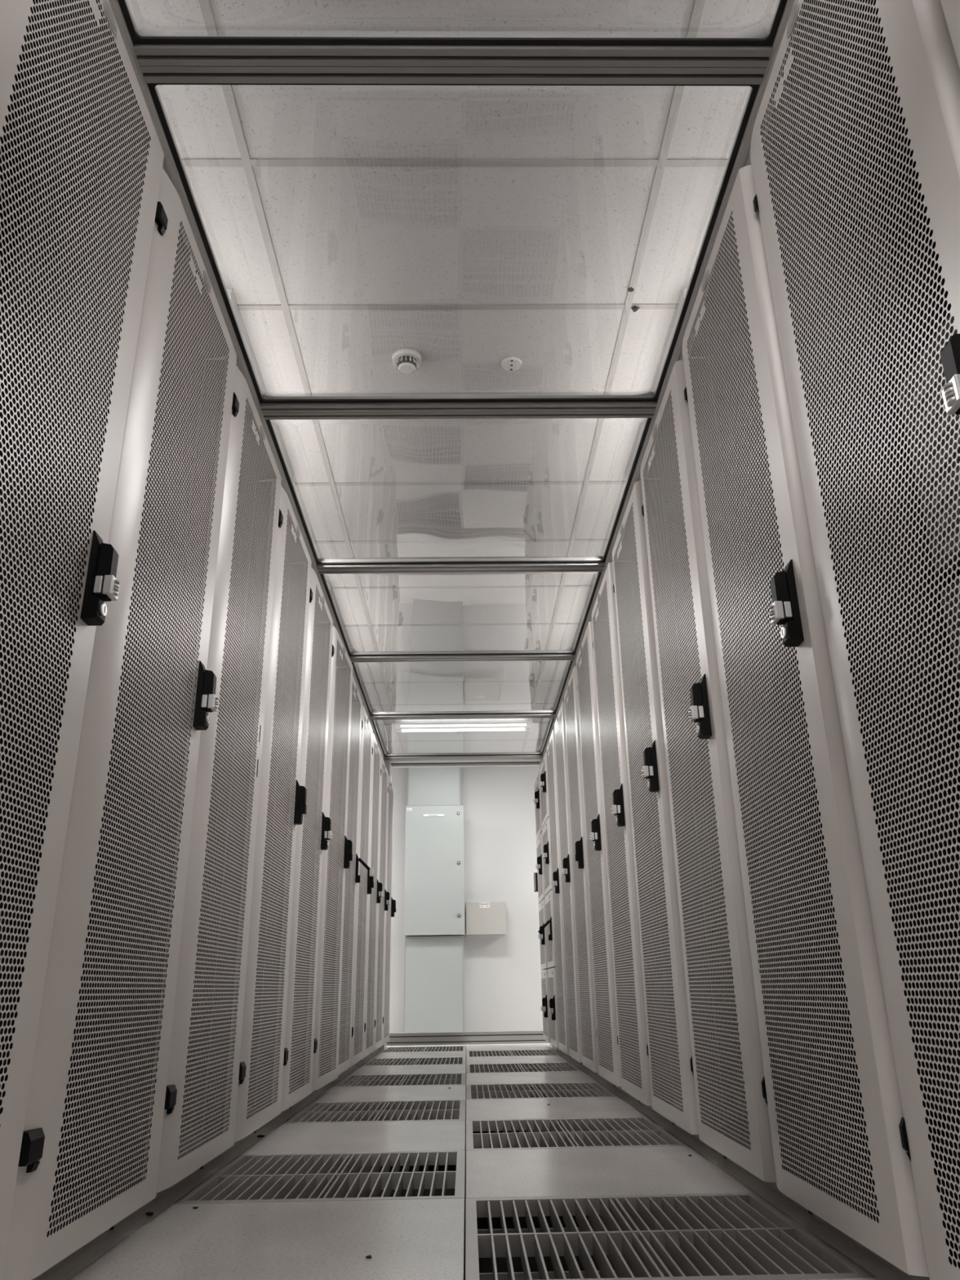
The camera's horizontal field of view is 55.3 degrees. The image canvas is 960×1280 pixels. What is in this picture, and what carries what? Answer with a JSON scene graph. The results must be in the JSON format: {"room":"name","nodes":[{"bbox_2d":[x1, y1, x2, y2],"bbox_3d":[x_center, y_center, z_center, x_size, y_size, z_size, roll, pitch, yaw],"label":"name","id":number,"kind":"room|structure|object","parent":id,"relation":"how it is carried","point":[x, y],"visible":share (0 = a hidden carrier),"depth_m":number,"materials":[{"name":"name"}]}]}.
{"room":"server room","nodes":[
{"label":"server room","id":0,"kind":"room"},
{"bbox_2d":[127,0,777,701],"bbox_3d":[-0.086,-0.916,3.906,6.600,0.020,11.850,-1,-21,-1],"label":"ceiling","id":1,"kind":"structure","parent":0,"point":[340,235],"depth_m":3.05,"materials":[{"name":"tile"}]},
{"bbox_2d":[226,288,266,392],"bbox_3d":[-0.825,-1.088,3.274,0.018,0.085,0.553,-1,-21,-1],"label":"ceiling light","id":2,"kind":"object","parent":1,"relation":"attached to","point":[240,322],"depth_m":3.32,"materials":[{"name":"plastic"}]},
{"bbox_2d":[271,419,293,482],"bbox_3d":[-0.835,-0.839,3.930,0.017,0.085,0.483,-1,-21,-1],"label":"ceiling light","id":3,"kind":"object","parent":1,"relation":"attached to","point":[273,421],"depth_m":3.98,"materials":[{"name":"plastic"}]},
{"bbox_2d":[391,347,421,375],"bbox_3d":[-0.277,-1.043,3.459,0.112,0.054,0.112,-1,-21,-1],"label":"smoke detector","id":4,"kind":"object","parent":1,"relation":"attached to","point":[406,360],"visible":1,"depth_m":3.43,"materials":[{"name":"white plastic"}]},
{"bbox_2d":[181,0,728,700],"bbox_3d":[-0.085,-0.905,3.902,6.600,0.005,11.850,-1,-21,-1],"label":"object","id":5,"kind":"structure","parent":1,"relation":"attached to","point":[245,161],"depth_m":3.20,"materials":[{"name":"metal"}]},
{"bbox_2d":[501,356,521,371],"bbox_3d":[0.121,-1.054,3.507,0.080,0.011,0.080,-1,-21,-1],"label":"ceiling sensor","id":6,"kind":"object","parent":1,"relation":"attached to","point":[509,363],"visible":1,"depth_m":3.50,"materials":[{"name":"white plastic"}]},
{"bbox_2d":[627,287,633,292],"bbox_3d":[0.517,-1.200,3.140,0.021,0.008,0.021,-1,-21,-1],"label":"scrap","id":7,"kind":"object","parent":1,"relation":"attached to","point":[630,289],"visible":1,"depth_m":3.14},
{"bbox_2d":[631,305,639,311],"bbox_3d":[0.545,-1.165,3.230,0.030,0.012,0.026,7,-22,-19],"label":"scrap","id":8,"kind":"object","parent":1,"relation":"attached to","point":[634,308],"visible":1,"depth_m":3.22,"materials":[{"name":"grey"}]},
{"bbox_2d":[626,417,646,479],"bbox_3d":[0.663,-0.854,3.951,0.015,0.085,0.471,-1,-21,-1],"label":"ceiling light","id":9,"kind":"object","parent":1,"relation":"attached to","point":[643,420],"depth_m":4.03,"materials":[{"name":"plastic"}]},
{"bbox_2d":[651,288,687,390],"bbox_3d":[0.673,-1.102,3.299,0.015,0.085,0.547,-1,-21,-1],"label":"ceiling light","id":10,"kind":"object","parent":1,"relation":"attached to","point":[666,348],"depth_m":3.35,"materials":[{"name":"white plastic"}]},
{"bbox_2d":[389,765,543,1032],"bbox_3d":[-0.150,2.359,9.052,6.600,2.837,0.100,-1,-21,-1],"label":"wall","id":11,"kind":"structure","parent":0,"point":[503,992],"depth_m":8.95,"materials":[{"name":"paint"}]},
{"bbox_2d":[404,804,464,936],"bbox_3d":[-0.437,2.234,8.892,0.570,1.210,0.278,-1,-21,-1],"label":"electrical cabinet","id":12,"kind":"object","parent":11,"relation":"attached to","point":[434,884],"visible":0.96,"depth_m":8.76,"materials":[{"name":"metal"}]},
{"bbox_2d":[407,767,461,805],"bbox_3d":[-0.456,1.425,9.239,0.530,0.541,0.205,-1,-21,-1],"label":"duct","id":13,"kind":"object","parent":11,"relation":"attached to","point":[426,786],"visible":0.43,"depth_m":9.12,"materials":[{"name":"metal"}]},
{"bbox_2d":[466,901,506,935],"bbox_3d":[0.057,2.674,8.804,0.382,0.300,0.145,-1,-21,-1],"label":"junction box","id":14,"kind":"object","parent":11,"relation":"attached to","point":[482,918],"visible":1,"depth_m":8.74,"materials":[{"name":"plastic"}]},
{"bbox_2d":[40,1043,909,1279],"bbox_3d":[-0.046,1.572,2.959,6.600,0.030,11.850,-1,-21,-1],"label":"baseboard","id":15,"kind":"structure","parent":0,"point":[861,1257],"depth_m":1.89,"materials":[{"name":"metal"}]},
{"bbox_2d":[0,0,164,1279],"bbox_3d":[-1.108,-0.151,1.160,1.122,1.941,0.597,-1,-21,-1],"label":"rack","id":16,"kind":"object","parent":15,"relation":"on","point":[82,154],"visible":1,"depth_m":1.38,"materials":[{"name":"metal"}]},
{"bbox_2d":[1,168,236,1279],"bbox_3d":[-1.116,0.062,1.720,1.122,1.941,0.597,-1,-21,-1],"label":"rack","id":17,"kind":"object","parent":15,"relation":"on","point":[92,1131],"visible":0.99,"depth_m":1.71,"materials":[{"name":"metal"}]},
{"bbox_2d":[108,0,385,761],"bbox_3d":[-0.748,-0.528,3.326,0.060,0.293,9.060,-1,-21,-1],"label":"roof rail","id":18,"kind":"object","parent":17,"relation":"on","point":[169,166],"visible":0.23,"depth_m":2.38,"materials":[{"name":"metal"}]},
{"bbox_2d":[117,0,786,45],"bbox_3d":[-0.043,-1.408,1.327,1.291,0.010,1.130,-1,-21,-1],"label":"frame","id":19,"kind":"object","parent":18,"relation":"attached to","point":[766,36],"visible":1,"depth_m":1.85,"materials":[{"name":"plastic"}]},
{"bbox_2d":[133,35,773,84],"bbox_3d":[-0.051,-1.195,1.892,1.290,0.035,0.076,-1,-21,-1],"label":"cross beam","id":20,"kind":"structure","parent":18,"relation":"attached to","point":[158,63],"depth_m":1.88,"materials":[{"name":"metal"}]},
{"bbox_2d":[146,83,759,403],"bbox_3d":[-0.060,-0.979,2.455,1.291,0.010,1.130,-1,-21,-1],"label":"frame","id":21,"kind":"object","parent":20,"relation":"attached to","point":[653,395],"visible":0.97,"depth_m":2.69,"materials":[{"name":"plastic"}]},
{"bbox_2d":[259,401,657,419],"bbox_3d":[-0.068,-0.765,3.019,1.290,0.035,0.076,-1,-21,-1],"label":"cross beam","id":22,"kind":"structure","parent":18,"relation":"attached to","point":[518,410],"depth_m":3.01,"materials":[{"name":"metal"}]},
{"bbox_2d":[266,417,651,564],"bbox_3d":[-0.076,-0.549,3.583,1.291,0.010,1.130,-1,-21,-1],"label":"sheet","id":23,"kind":"object","parent":22,"relation":"attached to","point":[602,558],"visible":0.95,"depth_m":4.07,"materials":[{"name":"plastic"}]},
{"bbox_2d":[316,562,604,573],"bbox_3d":[-0.085,-0.336,4.147,1.290,0.035,0.076,-1,-21,-1],"label":"cross beam","id":24,"kind":"structure","parent":18,"relation":"attached to","point":[539,566],"depth_m":4.13,"materials":[{"name":"metal"}]},
{"bbox_2d":[351,660,573,715],"bbox_3d":[-0.110,0.310,5.839,1.291,0.010,1.130,-1,-21,-1],"label":"sheet","id":25,"kind":"object","parent":18,"relation":"attached to","point":[476,705],"visible":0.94,"depth_m":6.16,"materials":[{"name":"plastic"}]},
{"bbox_2d":[349,652,575,662],"bbox_3d":[-0.101,0.094,5.275,1.290,0.035,0.076,-1,-21,-1],"label":"cross beam","id":26,"kind":"structure","parent":18,"relation":"attached to","point":[557,656],"depth_m":5.25,"materials":[{"name":"metal"}]},
{"bbox_2d":[320,571,601,656],"bbox_3d":[-0.093,-0.119,4.711,1.291,0.010,1.130,-1,-21,-1],"label":"sheet","id":27,"kind":"object","parent":26,"relation":"attached to","point":[347,638],"visible":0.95,"depth_m":5.07,"materials":[{"name":"plastic"}]},
{"bbox_2d":[369,711,555,719],"bbox_3d":[-0.118,0.524,6.403,1.290,0.035,0.076,-1,-21,-1],"label":"cross beam","id":28,"kind":"structure","parent":18,"relation":"attached to","point":[511,715],"depth_m":6.38,"materials":[{"name":"metal"}]},
{"bbox_2d":[371,718,554,756],"bbox_3d":[-0.126,0.740,6.966,1.291,0.010,1.130,-1,-21,-1],"label":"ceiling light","id":29,"kind":"object","parent":28,"relation":"attached to","point":[479,736],"visible":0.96,"depth_m":6.94,"materials":[{"name":"plastic"}]},
{"bbox_2d":[384,753,542,759],"bbox_3d":[-0.135,0.953,7.531,1.290,0.035,0.076,-1,-21,-1],"label":"cross beam","id":30,"kind":"structure","parent":18,"relation":"attached to","point":[486,757],"depth_m":7.50,"materials":[{"name":"metal"}]},
{"bbox_2d":[145,1212,154,1215],"bbox_3d":[-0.641,1.112,1.777,0.020,0.006,0.016,-17,-26,37],"label":"crumb","id":31,"kind":"object","parent":15,"relation":"on","point":[146,1213],"visible":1,"depth_m":1.77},
{"bbox_2d":[111,359,281,1231],"bbox_3d":[-1.145,0.276,2.280,1.081,1.941,0.597,-1,-21,-1],"label":"rack","id":32,"kind":"object","parent":15,"relation":"on","point":[201,1099],"visible":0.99,"depth_m":2.28,"materials":[{"name":"metal"}]},
{"bbox_2d":[200,480,311,1169],"bbox_3d":[-1.137,0.490,2.841,1.114,1.941,0.597,-1,-21,-1],"label":"rack","id":33,"kind":"object","parent":15,"relation":"on","point":[282,804],"visible":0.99,"depth_m":2.86,"materials":[{"name":"metal"}]},
{"bbox_2d":[255,567,333,1133],"bbox_3d":[-1.141,0.703,3.402,1.122,1.941,0.597,-1,-21,-1],"label":"rack","id":34,"kind":"object","parent":15,"relation":"on","point":[312,836],"visible":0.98,"depth_m":3.43,"materials":[{"name":"metal"}]},
{"bbox_2d":[172,1150,465,1279],"bbox_3d":[-0.333,1.349,2.122,0.598,0.200,0.598,-1,-21,-1],"label":"floor grate","id":35,"kind":"structure","parent":15,"relation":"in","point":[404,1175],"depth_m":2.15,"materials":[{"name":"metal"}]},
{"bbox_2d":[289,625,352,1109],"bbox_3d":[-1.145,0.917,3.963,1.130,1.941,0.597,-1,-21,-1],"label":"rack","id":36,"kind":"object","parent":15,"relation":"on","point":[340,855],"visible":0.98,"depth_m":3.99,"materials":[{"name":"metal"}]},
{"bbox_2d":[315,667,373,1092],"bbox_3d":[-1.135,1.130,4.524,1.168,1.941,0.597,-1,-21,-1],"label":"rack","id":37,"kind":"object","parent":15,"relation":"on","point":[352,877],"visible":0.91,"depth_m":4.61,"materials":[{"name":"metal"}]},
{"bbox_2d":[337,705,373,1076],"bbox_3d":[-1.170,1.344,5.084,1.114,1.941,0.597,-1,-21,-1],"label":"rack","id":38,"kind":"object","parent":15,"relation":"on","point":[364,887],"visible":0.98,"depth_m":5.11,"materials":[{"name":"metal"}]},
{"bbox_2d":[350,732,383,1068],"bbox_3d":[-1.174,1.557,5.645,1.122,1.941,0.597,-1,-21,-1],"label":"rack","id":39,"kind":"object","parent":15,"relation":"on","point":[374,898],"visible":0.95,"depth_m":5.68,"materials":[{"name":"metal"}]},
{"bbox_2d":[283,1099,466,1190],"bbox_3d":[-0.350,1.776,3.243,0.598,0.200,0.598,-1,-21,-1],"label":"floor grate","id":40,"kind":"structure","parent":15,"relation":"in","point":[446,1109],"depth_m":3.27,"materials":[{"name":"metal"}]},
{"bbox_2d":[465,1128,466,1190],"bbox_3d":[-0.349,1.790,3.238,0.598,0.170,0.598,-1,-21,-1],"label":"tray","id":41,"kind":"object","parent":40,"relation":"on","point":[465,1128],"depth_m":3.10,"materials":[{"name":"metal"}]},
{"bbox_2d":[360,755,391,1061],"bbox_3d":[-1.183,1.771,6.205,1.122,1.941,0.597,-1,-21,-1],"label":"rack","id":42,"kind":"object","parent":15,"relation":"on","point":[382,907],"visible":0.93,"depth_m":6.24,"materials":[{"name":"metal"}]},
{"bbox_2d":[370,774,395,1054],"bbox_3d":[-1.195,1.984,6.766,1.114,1.941,0.597,-1,-21,-1],"label":"rack","id":43,"kind":"object","parent":15,"relation":"on","point":[389,913],"visible":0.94,"depth_m":6.79,"materials":[{"name":"metal"}]},
{"bbox_2d":[332,1073,466,1128],"bbox_3d":[-0.366,2.203,4.365,0.598,0.200,0.598,-1,-21,-1],"label":"floor grate","id":44,"kind":"structure","parent":15,"relation":"in","point":[428,1079],"depth_m":4.40,"materials":[{"name":"metal"}]},
{"bbox_2d":[465,1087,466,1128],"bbox_3d":[-0.366,2.217,4.359,0.598,0.170,0.598,-1,-21,-1],"label":"tray","id":45,"kind":"object","parent":44,"relation":"on","point":[465,1087],"depth_m":4.09,"materials":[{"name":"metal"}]},
{"bbox_2d":[361,1057,466,1066],"bbox_3d":[-0.383,2.630,5.486,0.598,0.200,0.598,-1,-21,-1],"label":"floor grate","id":46,"kind":"structure","parent":15,"relation":"in","point":[437,1060],"depth_m":5.52,"materials":[{"name":"metal"}]},
{"bbox_2d":[380,1045,466,1052],"bbox_3d":[-0.399,3.057,6.607,0.598,0.200,0.598,-1,-21,-1],"label":"floor grate","id":47,"kind":"structure","parent":15,"relation":"in","point":[415,1049],"depth_m":6.64,"materials":[{"name":"metal"}]},
{"bbox_2d":[404,935,464,1032],"bbox_3d":[-0.423,3.224,8.552,0.552,0.872,0.210,-1,-21,-1],"label":"wall panel","id":48,"kind":"object","parent":15,"relation":"on","point":[434,979],"visible":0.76,"depth_m":8.46,"materials":[{"name":"metal"}]},
{"bbox_2d":[378,758,553,1048],"bbox_3d":[-0.108,1.998,7.246,1.355,2.225,0.263,-1,-21,-1],"label":"door frame","id":49,"kind":"structure","parent":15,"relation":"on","point":[532,1036],"depth_m":6.96,"materials":[{"name":"metal"}]},
{"bbox_2d":[466,1049,559,1057],"bbox_3d":[0.209,2.838,6.058,0.598,0.200,0.598,-1,-21,-1],"label":"floor grate","id":50,"kind":"structure","parent":15,"relation":"in","point":[517,1052],"depth_m":6.09,"materials":[{"name":"metal"}]},
{"bbox_2d":[466,1062,582,1073],"bbox_3d":[0.226,2.411,4.936,0.598,0.200,0.598,-1,-21,-1],"label":"floor grate","id":51,"kind":"structure","parent":15,"relation":"in","point":[525,1067],"depth_m":4.97,"materials":[{"name":"metal"}]},
{"bbox_2d":[466,1082,619,1099],"bbox_3d":[0.242,1.984,3.815,0.598,0.200,0.598,-1,-21,-1],"label":"floor grate","id":52,"kind":"structure","parent":15,"relation":"in","point":[567,1090],"depth_m":3.85,"materials":[{"name":"metal"}]},
{"bbox_2d":[533,771,561,1051],"bbox_3d":[0.967,1.965,6.805,1.122,1.941,0.597,-1,-21,-1],"label":"rack","id":53,"kind":"object","parent":15,"relation":"on","point":[537,800],"visible":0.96,"depth_m":6.67,"materials":[{"name":"metal"}]},
{"bbox_2d":[537,752,570,1057],"bbox_3d":[0.952,1.752,6.244,1.168,1.941,0.597,-1,-21,-1],"label":"rack","id":54,"kind":"object","parent":15,"relation":"on","point":[553,1010],"visible":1,"depth_m":6.11,"materials":[{"name":"metal"}]},
{"bbox_2d":[546,728,582,1064],"bbox_3d":[0.983,1.538,5.684,1.122,1.941,0.597,-1,-21,-1],"label":"rack","id":55,"kind":"object","parent":15,"relation":"on","point":[562,1024],"visible":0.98,"depth_m":5.59,"materials":[{"name":"metal"}]},
{"bbox_2d":[554,701,596,1074],"bbox_3d":[0.992,1.325,5.123,1.122,1.941,0.597,-1,-21,-1],"label":"rack","id":56,"kind":"object","parent":15,"relation":"on","point":[566,855],"visible":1,"depth_m":5.04,"materials":[{"name":"metal"}]},
{"bbox_2d":[466,1116,688,1150],"bbox_3d":[0.259,1.557,2.694,0.598,0.200,0.598,-1,-21,-1],"label":"tile","id":57,"kind":"structure","parent":15,"relation":"in","point":[633,1131],"depth_m":2.72,"materials":[{"name":"metal"}]},
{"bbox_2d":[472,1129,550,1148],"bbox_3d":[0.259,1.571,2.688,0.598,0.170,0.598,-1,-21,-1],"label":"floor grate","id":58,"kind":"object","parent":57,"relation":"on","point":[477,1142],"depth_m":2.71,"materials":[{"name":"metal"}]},
{"bbox_2d":[564,666,615,1086],"bbox_3d":[1.004,1.111,4.563,1.114,1.941,0.597,-1,-21,-1],"label":"rack","id":59,"kind":"object","parent":15,"relation":"on","point":[579,851],"visible":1,"depth_m":4.49,"materials":[{"name":"metal"}]},
{"bbox_2d":[541,0,795,759],"bbox_3d":[0.604,-0.541,3.350,0.060,0.293,9.060,-1,-21,-1],"label":"roof rail","id":60,"kind":"object","parent":59,"relation":"on","point":[743,157],"visible":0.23,"depth_m":2.43,"materials":[{"name":"metal"}]},
{"bbox_2d":[576,621,639,1102],"bbox_3d":[1.008,0.897,4.002,1.122,1.941,0.597,-1,-21,-1],"label":"rack","id":61,"kind":"object","parent":15,"relation":"on","point":[606,1032],"visible":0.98,"depth_m":3.93,"materials":[{"name":"metal"}]},
{"bbox_2d":[591,562,675,1125],"bbox_3d":[1.016,0.684,3.441,1.122,1.941,0.597,-1,-21,-1],"label":"rack","id":62,"kind":"object","parent":15,"relation":"on","point":[632,1037],"visible":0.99,"depth_m":3.39,"materials":[{"name":"metal"}]},
{"bbox_2d":[612,480,727,1159],"bbox_3d":[1.025,0.470,2.881,1.122,1.941,0.597,-1,-21,-1],"label":"rack","id":63,"kind":"object","parent":15,"relation":"on","point":[668,1046],"visible":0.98,"depth_m":2.83,"materials":[{"name":"metal"}]},
{"bbox_2d":[465,1192,875,1279],"bbox_3d":[0.275,1.130,1.572,0.598,0.200,0.598,-1,-21,-1],"label":"tile","id":64,"kind":"structure","parent":15,"relation":"in","point":[724,1236],"depth_m":1.60,"materials":[{"name":"metal"}]},
{"bbox_2d":[476,1215,629,1272],"bbox_3d":[0.275,1.144,1.567,0.598,0.170,0.598,-1,-21,-1],"label":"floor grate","id":65,"kind":"object","parent":64,"relation":"on","point":[485,1255],"depth_m":1.76,"materials":[{"name":"metal"}]},
{"bbox_2d":[640,357,813,1216],"bbox_3d":[1.033,0.257,2.320,1.122,1.941,0.597,-1,-21,-1],"label":"rack","id":66,"kind":"object","parent":15,"relation":"on","point":[726,1064],"visible":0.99,"depth_m":2.26,"materials":[{"name":"metal"}]},
{"bbox_2d":[682,160,929,1279],"bbox_3d":[1.041,0.043,1.759,1.122,1.941,0.597,-1,-21,-1],"label":"rack","id":67,"kind":"object","parent":15,"relation":"on","point":[830,1090],"visible":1,"depth_m":1.69,"materials":[{"name":"metal"}]},
{"bbox_2d":[750,0,959,1279],"bbox_3d":[1.050,-0.170,1.199,1.122,1.941,0.597,-1,-21,-1],"label":"rack","id":68,"kind":"object","parent":15,"relation":"on","point":[859,213],"visible":1,"depth_m":1.30,"materials":[{"name":"metal"}]},
{"bbox_2d":[940,0,959,69],"bbox_3d":[1.058,-0.384,0.638,1.122,1.941,0.597,-1,-21,-1],"label":"rack","id":69,"kind":"object","parent":15,"relation":"on","point":[951,8],"visible":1,"depth_m":1.05,"materials":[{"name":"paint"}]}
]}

